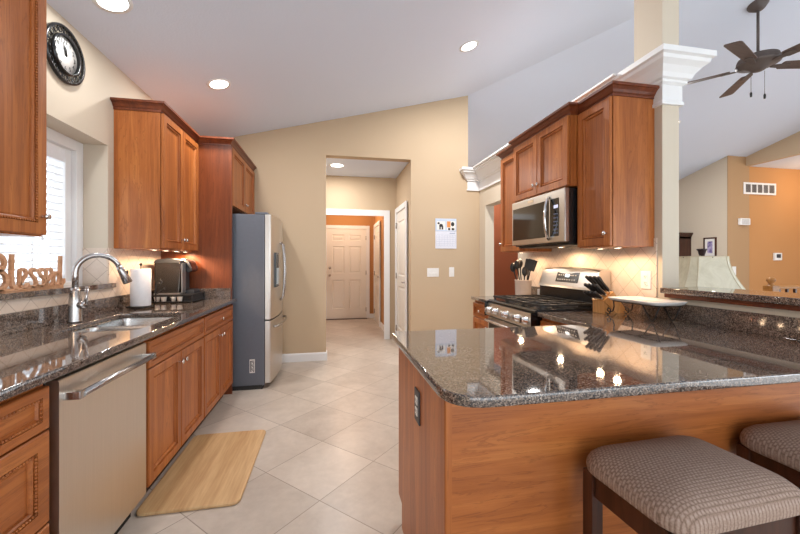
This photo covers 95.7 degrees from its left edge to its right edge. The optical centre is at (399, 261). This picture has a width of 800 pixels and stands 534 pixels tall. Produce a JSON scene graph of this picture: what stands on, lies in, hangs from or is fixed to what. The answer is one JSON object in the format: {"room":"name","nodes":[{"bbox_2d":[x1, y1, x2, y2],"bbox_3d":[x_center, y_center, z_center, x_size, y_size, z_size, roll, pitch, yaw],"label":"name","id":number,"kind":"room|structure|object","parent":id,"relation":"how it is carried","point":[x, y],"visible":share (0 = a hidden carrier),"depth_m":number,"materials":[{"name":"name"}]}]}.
{"room":"kitchen","nodes":[
{"label":"kitchen","id":0,"kind":"room"},
{"bbox_2d":[47,3,152,247],"bbox_3d":[-1.796,-0.108,0.595,0.220,2.740,7.850,0,0,-11],"label":"wall","id":1,"kind":"structure","parent":0,"point":[83,113],"depth_m":2.53,"materials":[{"name":"beige paint"}]},
{"bbox_2d":[0,0,50,236],"bbox_3d":[-1.594,-0.680,1.079,0.356,1.140,1.057,0,0,-11],"label":"upper cabinet","id":2,"kind":"object","parent":1,"relation":"attached to","point":[23,23],"visible":1,"depth_m":1.47,"materials":[{"name":"brown wood"}]},
{"bbox_2d":[0,127,115,300],"bbox_3d":[-2.090,-0.321,2.066,0.300,1.005,1.050,0,0,-11],"label":"window","id":3,"kind":"structure","parent":1,"relation":"in","point":[71,207],"depth_m":2.41,"materials":[{"name":"white paint"}]},
{"bbox_2d":[0,143,64,285],"bbox_3d":[-2.178,-0.305,2.064,0.077,0.870,0.660,0,0,-11],"label":"window blind","id":4,"kind":"object","parent":3,"relation":"attached to","point":[55,154],"visible":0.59,"depth_m":2.29,"materials":[{"name":"white plastic"}]},
{"bbox_2d":[0,253,65,292],"bbox_3d":[-2.003,0.053,1.957,0.016,0.193,0.519,0,0,-11],"label":"word sign","id":5,"kind":"object","parent":3,"relation":"on","point":[8,279],"visible":1,"depth_m":1.93,"materials":[{"name":"brown wood"}]},
{"bbox_2d":[47,22,84,85],"bbox_3d":[-1.965,-1.216,2.128,0.030,0.326,0.326,0,0,-11],"label":"wall clock","id":6,"kind":"object","parent":1,"relation":"attached to","point":[64,52],"visible":0.99,"depth_m":2.12,"materials":[{"name":"black metal"}]},
{"bbox_2d":[0,248,160,313],"bbox_3d":[-1.916,0.075,1.819,0.008,0.346,3.100,0,0,-11],"label":"backsplash","id":7,"kind":"structure","parent":1,"relation":"attached to","point":[129,259],"depth_m":2.59,"materials":[{"name":"tile"}]},
{"bbox_2d":[83,248,107,283],"bbox_3d":[-2.145,0.026,2.535,0.170,0.248,0.008,0,0,-11],"label":"trim","id":8,"kind":"structure","parent":1,"relation":"attached to","point":[95,270],"depth_m":2.53,"materials":[{"name":"tile"}]},
{"bbox_2d":[110,97,199,251],"bbox_3d":[-1.964,-0.636,2.991,0.356,1.077,0.775,0,0,-11],"label":"upper cabinet","id":9,"kind":"object","parent":1,"relation":"attached to","point":[156,150],"visible":1,"depth_m":2.67,"materials":[{"name":"brown wood"}]},
{"bbox_2d":[117,318,402,533],"bbox_3d":[3.652,1.302,3.762,12.600,0.080,12.000,0,0,-11],"label":"floor","id":10,"kind":"structure","parent":0,"point":[327,461],"depth_m":2.46,"materials":[{"name":"tile"}]},
{"bbox_2d":[0,384,48,533],"bbox_3d":[-1.372,0.821,0.756,0.663,0.882,0.766,0,0,-11],"label":"base cabinet","id":11,"kind":"object","parent":10,"relation":"on","point":[24,417],"visible":1,"depth_m":1.10,"materials":[{"name":"brown wood"}]},
{"bbox_2d":[43,342,155,533],"bbox_3d":[-1.463,0.827,1.451,0.638,0.870,0.628,0,0,-11],"label":"dishwasher","id":12,"kind":"object","parent":10,"relation":"on","point":[97,428],"visible":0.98,"depth_m":1.43,"materials":[{"name":"metal"}]},
{"bbox_2d":[92,317,203,491],"bbox_3d":[-1.647,0.821,2.177,0.663,0.882,0.830,0,0,-11],"label":"base cabinet","id":13,"kind":"object","parent":10,"relation":"on","point":[175,377],"visible":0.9,"depth_m":2.13,"materials":[{"name":"brown wood"}]},
{"bbox_2d":[136,430,265,515],"bbox_3d":[-1.155,1.253,2.241,0.493,0.018,0.840,0,0,-11],"label":"floor mat","id":14,"kind":"object","parent":10,"relation":"on","point":[214,470],"visible":1,"depth_m":2.12,"materials":[{"name":"brown wood"}]},
{"bbox_2d":[161,135,256,394],"bbox_3d":[-1.987,0.043,3.889,0.651,2.437,1.088,0,0,-11],"label":"tall cabinet","id":15,"kind":"object","parent":10,"relation":"on","point":[226,176],"visible":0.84,"depth_m":3.43,"materials":[{"name":"brown wood"}]},
{"bbox_2d":[191,304,232,435],"bbox_3d":[-1.802,0.821,2.979,0.663,0.882,0.800,0,0,-11],"label":"base cabinet","id":16,"kind":"object","parent":10,"relation":"on","point":[218,324],"visible":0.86,"depth_m":2.97,"materials":[{"name":"brown wood"}]},
{"bbox_2d":[0,298,236,401],"bbox_3d":[-1.591,0.363,1.880,0.666,0.031,3.096,0,0,-11],"label":"countertop","id":17,"kind":"structure","parent":16,"relation":"on","point":[31,358],"depth_m":1.56,"materials":[{"name":"stone"}]},
{"bbox_2d":[0,290,154,335],"bbox_3d":[-1.907,0.298,1.808,0.020,0.100,3.074,0,0,-11],"label":"granite upstand","id":18,"kind":"object","parent":17,"relation":"on","point":[13,322],"visible":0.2,"depth_m":2.00,"materials":[{"name":"stone"}]},
{"bbox_2d":[67,252,131,322],"bbox_3d":[-1.795,0.145,2.177,0.082,0.405,0.307,0,0,41],"label":"faucet","id":19,"kind":"object","parent":17,"relation":"on","point":[76,306],"visible":1,"depth_m":2.09,"materials":[{"name":"silver metal"}]},
{"bbox_2d":[72,316,174,331],"bbox_3d":[-1.613,0.471,2.151,0.450,0.182,0.744,0,0,-11],"label":"sink","id":20,"kind":"object","parent":17,"relation":"in","point":[123,324],"visible":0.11,"depth_m":2.34,"materials":[{"name":"metal"}]},
{"bbox_2d":[126,263,164,308],"bbox_3d":[-1.943,0.178,2.756,0.177,0.340,0.229,0,0,43],"label":"paper towel holder","id":21,"kind":"object","parent":17,"relation":"on","point":[140,264],"visible":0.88,"depth_m":2.76,"materials":[{"name":"metal"}]},
{"bbox_2d":[130,269,150,306],"bbox_3d":[-1.960,0.191,2.738,0.132,0.278,0.132,0,0,-11],"label":"paper towel roll","id":22,"kind":"object","parent":21,"relation":"on","point":[140,286],"visible":1,"depth_m":2.68,"materials":[{"name":"white paper"}]},
{"bbox_2d":[151,292,204,302],"bbox_3d":[-1.956,0.313,3.202,0.325,0.070,0.310,0,0,-11],"label":"coffee pod rack","id":23,"kind":"object","parent":17,"relation":"on","point":[187,297],"visible":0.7,"depth_m":3.10,"materials":[{"name":"black metal"}]},
{"bbox_2d":[154,258,198,294],"bbox_3d":[-1.968,0.121,3.207,0.276,0.314,0.272,0,0,-11],"label":"coffee maker","id":24,"kind":"object","parent":23,"relation":"on","point":[174,272],"visible":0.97,"depth_m":3.08,"materials":[{"name":"grey plastic"}]},
{"bbox_2d":[154,293,202,300],"bbox_3d":[-1.959,0.313,3.217,0.305,0.042,0.260,0,0,-11],"label":"tray","id":25,"kind":"object","parent":23,"relation":"on","point":[196,296],"depth_m":3.11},
{"bbox_2d":[198,288,230,298],"bbox_3d":[-1.912,0.298,3.385,0.609,0.100,0.020,0,0,-11],"label":"granite upstand","id":26,"kind":"object","parent":17,"relation":"on","point":[210,293],"visible":0.44,"depth_m":3.41,"materials":[{"name":"stone"}]},
{"bbox_2d":[232,212,286,390],"bbox_3d":[-1.751,0.384,3.984,0.954,1.757,0.912,0,0,-11],"label":"refrigerator","id":27,"kind":"object","parent":10,"relation":"on","point":[258,247],"visible":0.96,"depth_m":3.58,"materials":[{"name":"grey metal"}]},
{"bbox_2d":[473,300,488,328],"bbox_3d":[1.069,0.821,3.532,0.656,0.882,0.395,0,0,-11],"label":"base cabinet","id":28,"kind":"object","parent":10,"relation":"on","point":[479,321],"visible":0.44,"depth_m":3.52,"materials":[{"name":"brown wood"}]},
{"bbox_2d":[471,296,498,301],"bbox_3d":[1.076,0.363,3.537,0.640,0.031,0.413,0,0,-11],"label":"countertop","id":29,"kind":"structure","parent":28,"relation":"on","point":[477,298],"depth_m":3.55,"materials":[{"name":"stone"}]},
{"bbox_2d":[514,279,531,294],"bbox_3d":[1.198,0.260,3.522,0.164,0.176,0.164,0,0,-11],"label":"utensil crock","id":30,"kind":"object","parent":29,"relation":"on","point":[522,287],"visible":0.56,"depth_m":3.46,"materials":[{"name":"ceramic"}]},
{"bbox_2d":[510,263,516,279],"bbox_3d":[1.135,0.168,3.552,0.104,0.322,0.040,0,0,19],"label":"utensil","id":31,"kind":"object","parent":30,"relation":"in","point":[512,268],"visible":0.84,"depth_m":3.55,"materials":[{"name":"black plastic"}]},
{"bbox_2d":[514,260,519,279],"bbox_3d":[1.148,0.155,3.518,0.079,0.348,0.032,0,0,-2],"label":"utensil","id":32,"kind":"object","parent":30,"relation":"in","point":[516,263],"visible":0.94,"depth_m":3.51,"materials":[{"name":"black plastic"}]},
{"bbox_2d":[518,259,522,279],"bbox_3d":[1.176,0.148,3.552,0.058,0.360,0.035,0,0,8],"label":"utensil","id":33,"kind":"object","parent":30,"relation":"in","point":[519,260],"visible":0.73,"depth_m":3.54,"materials":[{"name":"silver metal"}]},
{"bbox_2d":[522,267,527,279],"bbox_3d":[1.180,0.187,3.461,0.059,0.285,0.078,0,0,-11],"label":"utensil","id":34,"kind":"object","parent":30,"relation":"in","point":[524,269],"visible":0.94,"depth_m":3.43,"materials":[{"name":"black plastic"}]},
{"bbox_2d":[524,259,534,279],"bbox_3d":[1.246,0.147,3.485,0.099,0.363,0.037,0,0,30],"label":"utensil","id":35,"kind":"object","parent":30,"relation":"in","point":[529,263],"visible":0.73,"depth_m":3.48,"materials":[{"name":"black plastic"}]},
{"bbox_2d":[528,260,537,279],"bbox_3d":[1.265,0.148,3.503,0.125,0.362,0.030,0,0,25],"label":"utensil","id":36,"kind":"object","parent":30,"relation":"in","point":[535,263],"visible":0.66,"depth_m":3.49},
{"bbox_2d":[531,286,539,294],"bbox_3d":[1.381,0.298,3.596,0.020,0.100,0.413,0,0,-11],"label":"granite upstand","id":37,"kind":"object","parent":29,"relation":"on","point":[533,289],"visible":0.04,"depth_m":3.66,"materials":[{"name":"stone"}]},
{"bbox_2d":[484,267,610,327],"bbox_3d":[1.134,0.653,2.939,0.708,1.218,0.768,0,0,-11],"label":"gas range","id":38,"kind":"object","parent":10,"relation":"on","point":[561,288],"visible":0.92,"depth_m":2.87,"materials":[{"name":"metal"}]},
{"bbox_2d":[488,299,592,312],"bbox_3d":[1.110,0.345,2.934,0.504,0.022,0.760,0,0,-11],"label":"cooktop","id":39,"kind":"object","parent":38,"relation":"in","point":[511,305],"depth_m":2.67,"materials":[{"name":"black metal"}]},
{"bbox_2d":[540,318,566,325],"bbox_3d":[1.302,0.821,2.326,0.656,0.882,0.470,0,0,-11],"label":"base cabinet","id":40,"kind":"object","parent":10,"relation":"on","point":[545,322],"visible":0.02,"depth_m":2.41,"materials":[{"name":"brown wood"}]},
{"bbox_2d":[399,348,799,533],"bbox_3d":[0.902,0.821,1.602,1.710,0.882,0.743,0,0,-11],"label":"base cabinet","id":41,"kind":"object","parent":10,"relation":"on","point":[518,469],"visible":0.48,"depth_m":1.16,"materials":[{"name":"brown wood"}]},
{"bbox_2d":[414,386,419,425],"bbox_3d":[0.065,0.557,1.403,0.009,0.125,0.075,0,0,-11],"label":"wall outlet","id":42,"kind":"object","parent":41,"relation":"attached to","point":[416,392],"visible":1,"depth_m":1.39,"materials":[{"name":"grey plastic"}]},
{"bbox_2d":[392,311,799,407],"bbox_3d":[0.852,0.363,1.771,1.750,0.031,1.402,0,0,-11],"label":"countertop","id":43,"kind":"structure","parent":41,"relation":"on","point":[595,355],"depth_m":1.29,"materials":[{"name":"stone"}]},
{"bbox_2d":[592,291,626,313],"bbox_3d":[1.445,0.273,2.492,0.196,0.149,0.115,0,0,-11],"label":"knife block","id":44,"kind":"object","parent":43,"relation":"on","point":[599,306],"visible":0.84,"depth_m":2.44,"materials":[{"name":"brown wood"}]},
{"bbox_2d":[587,283,599,294],"bbox_3d":[1.333,0.188,2.487,0.101,0.086,0.024,0,0,-8],"label":"knife","id":45,"kind":"object","parent":44,"relation":"in","point":[588,284],"visible":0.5,"depth_m":2.48,"materials":[{"name":"metal"}]},
{"bbox_2d":[589,275,603,290],"bbox_3d":[1.354,0.150,2.492,0.117,0.116,0.024,0,0,-7],"label":"knife","id":46,"kind":"object","parent":44,"relation":"in","point":[590,276],"visible":0.48,"depth_m":2.48,"materials":[{"name":"metal"}]},
{"bbox_2d":[591,284,603,295],"bbox_3d":[1.339,0.188,2.454,0.101,0.086,0.026,0,0,-11],"label":"knife","id":47,"kind":"object","parent":44,"relation":"in","point":[592,285],"visible":0.73,"depth_m":2.45,"materials":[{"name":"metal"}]},
{"bbox_2d":[593,291,602,299],"bbox_3d":[1.327,0.224,2.424,0.080,0.060,0.024,0,0,-19],"label":"knife","id":48,"kind":"object","parent":44,"relation":"in","point":[594,292],"visible":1,"depth_m":2.42,"materials":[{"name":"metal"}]},
{"bbox_2d":[593,276,607,291],"bbox_3d":[1.360,0.150,2.459,0.117,0.116,0.024,0,0,-14],"label":"knife","id":49,"kind":"object","parent":44,"relation":"in","point":[594,277],"visible":0.75,"depth_m":2.45,"materials":[{"name":"metal"}]},
{"bbox_2d":[595,284,606,295],"bbox_3d":[1.345,0.188,2.425,0.101,0.086,0.024,0,0,-19],"label":"knife","id":50,"kind":"object","parent":44,"relation":"in","point":[597,286],"visible":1,"depth_m":2.42,"materials":[{"name":"metal"}]},
{"bbox_2d":[597,276,610,292],"bbox_3d":[1.367,0.150,2.427,0.118,0.116,0.024,0,0,-21],"label":"knife","id":51,"kind":"object","parent":44,"relation":"in","point":[599,278],"visible":1,"depth_m":2.42,"materials":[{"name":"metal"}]},
{"bbox_2d":[606,300,681,321],"bbox_3d":[1.482,0.298,2.230,0.148,0.100,0.407,0,0,-11],"label":"stand","id":52,"kind":"object","parent":43,"relation":"on","point":[610,311],"visible":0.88,"depth_m":2.12,"materials":[{"name":"metal"}]},
{"bbox_2d":[608,296,687,305],"bbox_3d":[1.488,0.236,2.197,0.250,0.022,0.370,0,0,-11],"label":"platter","id":53,"kind":"object","parent":52,"relation":"on","point":[632,299],"visible":1,"depth_m":2.19,"materials":[{"name":"white ceramic"}]},
{"bbox_2d":[621,302,799,340],"bbox_3d":[1.702,0.298,1.937,0.020,0.100,1.398,0,0,-11],"label":"granite upstand","id":54,"kind":"object","parent":43,"relation":"on","point":[786,327],"visible":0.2,"depth_m":1.86,"materials":[{"name":"stone"}]},
{"bbox_2d":[679,232,692,255],"bbox_3d":[5.977,0.320,7.975,0.405,1.885,0.640,0,0,-11],"label":"curio cabinet","id":55,"kind":"object","parent":10,"relation":"on","point":[684,238],"visible":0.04,"depth_m":7.71,"materials":[{"name":"brown wood"}]},
{"bbox_2d":[583,435,799,533],"bbox_3d":[0.789,0.899,1.000,0.436,0.726,0.320,0,0,-13],"label":"bar stool","id":56,"kind":"object","parent":10,"relation":"on","point":[678,484],"visible":1,"depth_m":0.91,"materials":[{"name":"fabric"}]},
{"bbox_2d":[679,249,745,289],"bbox_3d":[2.522,0.576,3.024,0.608,1.372,0.607,0,0,11],"label":"floor lamp","id":57,"kind":"object","parent":10,"relation":"on","point":[701,270],"visible":0.39,"depth_m":2.88,"materials":[{"name":"white fabric"}]},
{"bbox_2d":[736,420,799,488],"bbox_3d":[1.385,0.899,1.135,0.436,0.726,0.320,0,0,-11],"label":"bar stool","id":58,"kind":"object","parent":10,"relation":"on","point":[775,446],"visible":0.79,"depth_m":1.16,"materials":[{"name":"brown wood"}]},
{"bbox_2d":[763,277,799,292],"bbox_3d":[6.290,0.735,5.239,2.460,1.055,0.120,0,0,-11],"label":"stair railing","id":59,"kind":"object","parent":10,"relation":"on","point":[770,280],"visible":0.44,"depth_m":5.01,"materials":[{"name":"brown wood"}]},
{"bbox_2d":[326,215,373,313],"bbox_3d":[-1.449,-0.057,8.021,2.200,2.638,0.100,0,0,-11],"label":"wall","id":60,"kind":"structure","parent":0,"point":[353,220],"depth_m":8.11,"materials":[{"name":"orange paint"}]},
{"bbox_2d":[326,225,369,319],"bbox_3d":[-1.175,0.227,7.988,1.015,2.070,0.116,0,0,-11],"label":"door","id":61,"kind":"structure","parent":60,"relation":"in","point":[347,246],"depth_m":8.01,"materials":[{"name":"white paint"}]},
{"bbox_2d":[234,96,479,353],"bbox_3d":[-0.706,-0.538,4.768,3.925,3.600,0.130,0,0,-11],"label":"wall","id":62,"kind":"structure","parent":0,"point":[290,162],"depth_m":4.80,"materials":[{"name":"beige paint"}]},
{"bbox_2d":[282,350,326,362],"bbox_3d":[-1.687,1.210,4.571,1.504,0.105,0.144,0,0,-11],"label":"trim","id":63,"kind":"structure","parent":62,"relation":"attached to","point":[317,356],"depth_m":4.59,"materials":[{"name":"white paint"}]},
{"bbox_2d":[427,268,438,276],"bbox_3d":[0.449,0.142,4.919,0.165,0.118,0.011,0,0,-11],"label":"light switch","id":64,"kind":"object","parent":62,"relation":"attached to","point":[431,272],"visible":1,"depth_m":4.92,"materials":[{"name":"white plastic"}]},
{"bbox_2d":[435,218,455,248],"bbox_3d":[0.629,-0.389,4.955,0.300,0.410,0.010,0,0,-11],"label":"wall calendar","id":65,"kind":"object","parent":62,"relation":"attached to","point":[443,239],"visible":1,"depth_m":4.95,"materials":[{"name":"white paper"}]},
{"bbox_2d":[449,267,453,276],"bbox_3d":[0.709,0.137,4.970,0.072,0.130,0.011,0,0,-11],"label":"light switch","id":66,"kind":"object","parent":62,"relation":"attached to","point":[451,269],"visible":1,"depth_m":4.97,"materials":[{"name":"white plastic"}]},
{"bbox_2d":[326,175,395,338],"bbox_3d":[-0.950,-0.057,5.836,2.250,2.638,0.100,0,0,-11],"label":"wall","id":67,"kind":"structure","parent":0,"point":[342,192],"depth_m":5.88,"materials":[{"name":"beige paint"}]},
{"bbox_2d":[326,209,389,338],"bbox_3d":[-0.796,0.209,5.855,1.260,2.105,0.120,0,0,-11],"label":"trim","id":68,"kind":"structure","parent":67,"relation":"attached to","point":[386,213],"depth_m":5.90,"materials":[{"name":"white paint"}]},
{"bbox_2d":[326,158,408,177],"bbox_3d":[-0.857,-1.416,5.355,2.250,0.080,1.080,0,0,-11],"label":"ceiling","id":69,"kind":"structure","parent":0,"point":[353,167],"depth_m":5.33,"materials":[{"name":"paint"}]},
{"bbox_2d":[329,163,344,166],"bbox_3d":[-0.895,-1.373,5.143,0.218,0.004,0.218,0,0,-11],"label":"recessed light","id":70,"kind":"object","parent":69,"relation":"in","point":[331,164],"visible":1,"depth_m":5.14,"materials":[{"name":"white paint"}]},
{"bbox_2d":[331,164,342,166],"bbox_3d":[-0.895,-1.373,5.143,0.170,0.002,0.170,0,0,-11],"label":"diffuser","id":71,"kind":"object","parent":70,"relation":"attached to","point":[332,165],"depth_m":5.15,"materials":[{"name":"white"}]},
{"bbox_2d":[374,216,383,324],"bbox_3d":[-0.333,-0.057,7.096,0.100,2.638,2.140,0,0,-11],"label":"wall","id":72,"kind":"structure","parent":0,"point":[376,218],"depth_m":6.81,"materials":[{"name":"orange paint"}]},
{"bbox_2d":[370,313,383,330],"bbox_3d":[-0.434,1.210,7.076,0.105,0.105,2.140,0,0,-11],"label":"trim","id":73,"kind":"structure","parent":72,"relation":"attached to","point":[371,315],"depth_m":6.98,"materials":[{"name":"white paint"}]},
{"bbox_2d":[374,220,380,326],"bbox_3d":[-0.473,0.222,7.446,0.089,2.060,0.950,0,0,-11],"label":"door","id":74,"kind":"structure","parent":72,"relation":"in","point":[377,226],"depth_m":7.41,"materials":[{"name":"white paint"}]},
{"bbox_2d":[396,163,408,330],"bbox_3d":[0.078,-0.057,5.485,0.100,2.638,0.980,0,0,-11],"label":"wall","id":75,"kind":"structure","parent":0,"point":[402,181],"depth_m":5.15,"materials":[{"name":"beige paint"}]},
{"bbox_2d":[395,200,406,331],"bbox_3d":[0.015,0.200,5.442,0.089,2.105,0.870,0,0,-11],"label":"door","id":76,"kind":"structure","parent":75,"relation":"in","point":[400,217],"depth_m":5.45,"materials":[{"name":"white paint"}]},
{"bbox_2d":[47,0,799,179],"bbox_3d":[3.750,-2.804,3.781,12.400,3.154,12.000,0,0,-11],"label":"ceiling","id":77,"kind":"structure","parent":0,"point":[286,63],"depth_m":3.77,"materials":[{"name":"paint"}]},
{"bbox_2d":[92,0,132,13],"bbox_3d":[-1.670,-1.512,2.106,0.191,0.052,0.197,0,0,-16],"label":"recessed light","id":78,"kind":"object","parent":77,"relation":"in","point":[111,6],"visible":1,"depth_m":2.13,"materials":[{"name":"white paint"}]},
{"bbox_2d":[97,0,128,10],"bbox_3d":[-1.670,-1.512,2.106,0.150,0.002,0.150,-15,3,-11],"label":"diffuser","id":79,"kind":"object","parent":78,"relation":"attached to","point":[105,5],"depth_m":2.13,"materials":[{"name":"white"}]},
{"bbox_2d":[207,78,230,89],"bbox_3d":[-1.610,-1.581,3.220,0.191,0.052,0.197,0,0,-16],"label":"recessed light","id":80,"kind":"object","parent":77,"relation":"in","point":[218,83],"visible":1,"depth_m":3.21,"materials":[{"name":"white paint"}]},
{"bbox_2d":[210,80,227,88],"bbox_3d":[-1.609,-1.581,3.220,0.150,0.002,0.150,-15,3,-11],"label":"diffuser","id":81,"kind":"object","parent":80,"relation":"attached to","point":[214,84],"depth_m":3.22,"materials":[{"name":"white"}]},
{"bbox_2d":[459,40,478,51],"bbox_3d":[0.697,-2.178,3.655,0.191,0.052,0.197,0,0,-16],"label":"recessed light","id":82,"kind":"object","parent":77,"relation":"in","point":[470,45],"visible":1,"depth_m":3.65,"materials":[{"name":"white paint"}]},
{"bbox_2d":[462,42,475,50],"bbox_3d":[0.697,-2.178,3.655,0.150,0.003,0.150,-15,3,-11],"label":"diffuser","id":83,"kind":"object","parent":82,"relation":"attached to","point":[468,46],"depth_m":3.65,"materials":[{"name":"white plastic"}]},
{"bbox_2d":[684,0,799,98],"bbox_3d":[3.821,-2.255,3.799,1.472,1.054,1.425,0,0,-11],"label":"ceiling fan","id":84,"kind":"object","parent":77,"relation":"hanging from","point":[749,62],"visible":0.98,"depth_m":3.80,"materials":[{"name":"brown metal"}]},
{"bbox_2d":[494,204,517,294],"bbox_3d":[1.810,0.062,6.308,0.050,2.400,3.300,0,0,-11],"label":"wall","id":85,"kind":"structure","parent":0,"point":[504,283],"depth_m":6.38,"materials":[{"name":"paint"}]},
{"bbox_2d":[480,105,799,317],"bbox_3d":[1.538,-0.003,3.175,0.125,2.530,3.850,0,0,-11],"label":"wall","id":86,"kind":"structure","parent":0,"point":[666,117],"depth_m":2.29,"materials":[{"name":"beige paint"}]},
{"bbox_2d":[496,145,551,252],"bbox_3d":[1.212,-0.609,3.582,0.356,1.022,0.443,0,0,-11],"label":"upper cabinet","id":87,"kind":"object","parent":86,"relation":"attached to","point":[506,155],"visible":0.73,"depth_m":3.59,"materials":[{"name":"brown wood"}]},
{"bbox_2d":[508,102,578,202],"bbox_3d":[1.293,-0.827,2.975,0.427,0.571,0.867,0,0,-11],"label":"upper cabinet","id":88,"kind":"object","parent":86,"relation":"attached to","point":[545,154],"visible":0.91,"depth_m":2.81,"materials":[{"name":"brown wood"}]},
{"bbox_2d":[512,187,576,248],"bbox_3d":[1.262,-0.328,2.975,0.465,0.407,0.758,0,0,-11],"label":"microwave","id":89,"kind":"object","parent":88,"relation":"attached to","point":[548,220],"visible":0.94,"depth_m":2.76,"materials":[{"name":"metal"}]},
{"bbox_2d":[459,43,716,190],"bbox_3d":[1.365,-1.135,3.620,0.555,0.295,3.010,0,0,-11],"label":"trim","id":90,"kind":"structure","parent":86,"relation":"attached to","point":[670,67],"depth_m":2.27,"materials":[{"name":"white paint"}]},
{"bbox_2d":[528,238,656,297],"bbox_3d":[1.494,0.048,3.052,0.008,0.401,1.515,0,0,-11],"label":"backsplash","id":91,"kind":"structure","parent":86,"relation":"attached to","point":[625,265],"depth_m":2.64,"materials":[{"name":"tile"}]},
{"bbox_2d":[577,80,659,248],"bbox_3d":[1.436,-0.605,2.424,0.356,1.014,0.358,0,0,-11],"label":"upper cabinet","id":92,"kind":"object","parent":86,"relation":"attached to","point":[615,122],"visible":0.95,"depth_m":2.31,"materials":[{"name":"brown wood"}]},
{"bbox_2d":[641,271,650,288],"bbox_3d":[1.615,0.117,2.380,0.009,0.118,0.075,0,0,-11],"label":"wall outlet","id":93,"kind":"object","parent":86,"relation":"attached to","point":[645,275],"visible":1,"depth_m":2.37,"materials":[{"name":"white plastic"}]},
{"bbox_2d":[660,287,799,305],"bbox_3d":[1.861,0.173,1.742,0.345,0.033,1.115,0,0,-11],"label":"bar ledge","id":94,"kind":"object","parent":86,"relation":"on","point":[785,298],"visible":1,"depth_m":1.86,"materials":[{"name":"stone"}]},
{"bbox_2d":[664,293,799,310],"bbox_3d":[1.738,0.203,1.731,0.030,0.027,1.020,0,0,-11],"label":"trim","id":95,"kind":"structure","parent":86,"relation":"attached to","point":[706,299],"depth_m":1.83,"materials":[{"name":"brown wood"}]},
{"bbox_2d":[634,0,678,61],"bbox_3d":[1.689,-1.835,2.392,0.125,1.134,0.215,0,0,-11],"label":"wall column","id":96,"kind":"structure","parent":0,"point":[656,22],"depth_m":2.33,"materials":[{"name":"beige paint"}]},
{"bbox_2d":[679,156,726,255],"bbox_3d":[6.272,-0.463,8.704,0.440,3.450,3.290,0,0,-11],"label":"wall","id":97,"kind":"structure","parent":0,"point":[702,193],"depth_m":7.45,"materials":[{"name":"beige paint"}]},
{"bbox_2d":[703,237,716,255],"bbox_3d":[6.296,-0.298,7.354,0.025,0.400,0.250,0,0,-11],"label":"framed picture","id":98,"kind":"object","parent":97,"relation":"attached to","point":[710,243],"visible":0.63,"depth_m":7.34,"materials":[{"name":"white paper"}]},
{"bbox_2d":[707,241,711,252],"bbox_3d":[6.296,-0.298,7.354,0.002,0.240,0.100,0,0,-11],"label":"print","id":99,"kind":"object","parent":98,"relation":"attached to","point":[709,243],"depth_m":7.36},
{"bbox_2d":[727,156,799,292],"bbox_3d":[7.834,-0.438,7.394,3.009,3.400,0.155,0,0,-11],"label":"wall","id":100,"kind":"structure","parent":0,"point":[774,227],"depth_m":7.22,"materials":[{"name":"orange paint"}]},
{"bbox_2d":[738,218,749,224],"bbox_3d":[6.729,-0.788,7.075,0.240,0.130,0.052,0,0,-11],"label":"box","id":101,"kind":"object","parent":100,"relation":"attached to","point":[741,221],"visible":1,"depth_m":7.05,"materials":[{"name":"white plastic"}]},
{"bbox_2d":[743,182,775,194],"bbox_3d":[7.128,-1.450,7.169,0.800,0.230,0.015,0,0,-11],"label":"air vent","id":102,"kind":"object","parent":100,"relation":"in","point":[748,187],"visible":1,"depth_m":7.17,"materials":[{"name":"white metal"}]},
{"bbox_2d":[773,253,781,259],"bbox_3d":[7.579,-0.108,7.265,0.200,0.150,0.032,0,0,-11],"label":"thermostat","id":103,"kind":"object","parent":100,"relation":"attached to","point":[776,256],"visible":1,"depth_m":7.25,"materials":[{"name":"white plastic"}]},
{"bbox_2d":[746,131,799,165],"bbox_3d":[7.677,-3.109,2.860,0.100,2.442,8.700,0,0,-11],"label":"wall header","id":104,"kind":"structure","parent":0,"point":[789,146],"depth_m":6.60,"materials":[{"name":"beige paint"}]},
{"bbox_2d":[751,155,799,169],"bbox_3d":[8.937,-1.923,3.108,2.470,0.070,8.710,0,0,-11],"label":"ceiling","id":105,"kind":"structure","parent":0,"point":[793,162],"depth_m":7.01,"materials":[{"name":"paint"}]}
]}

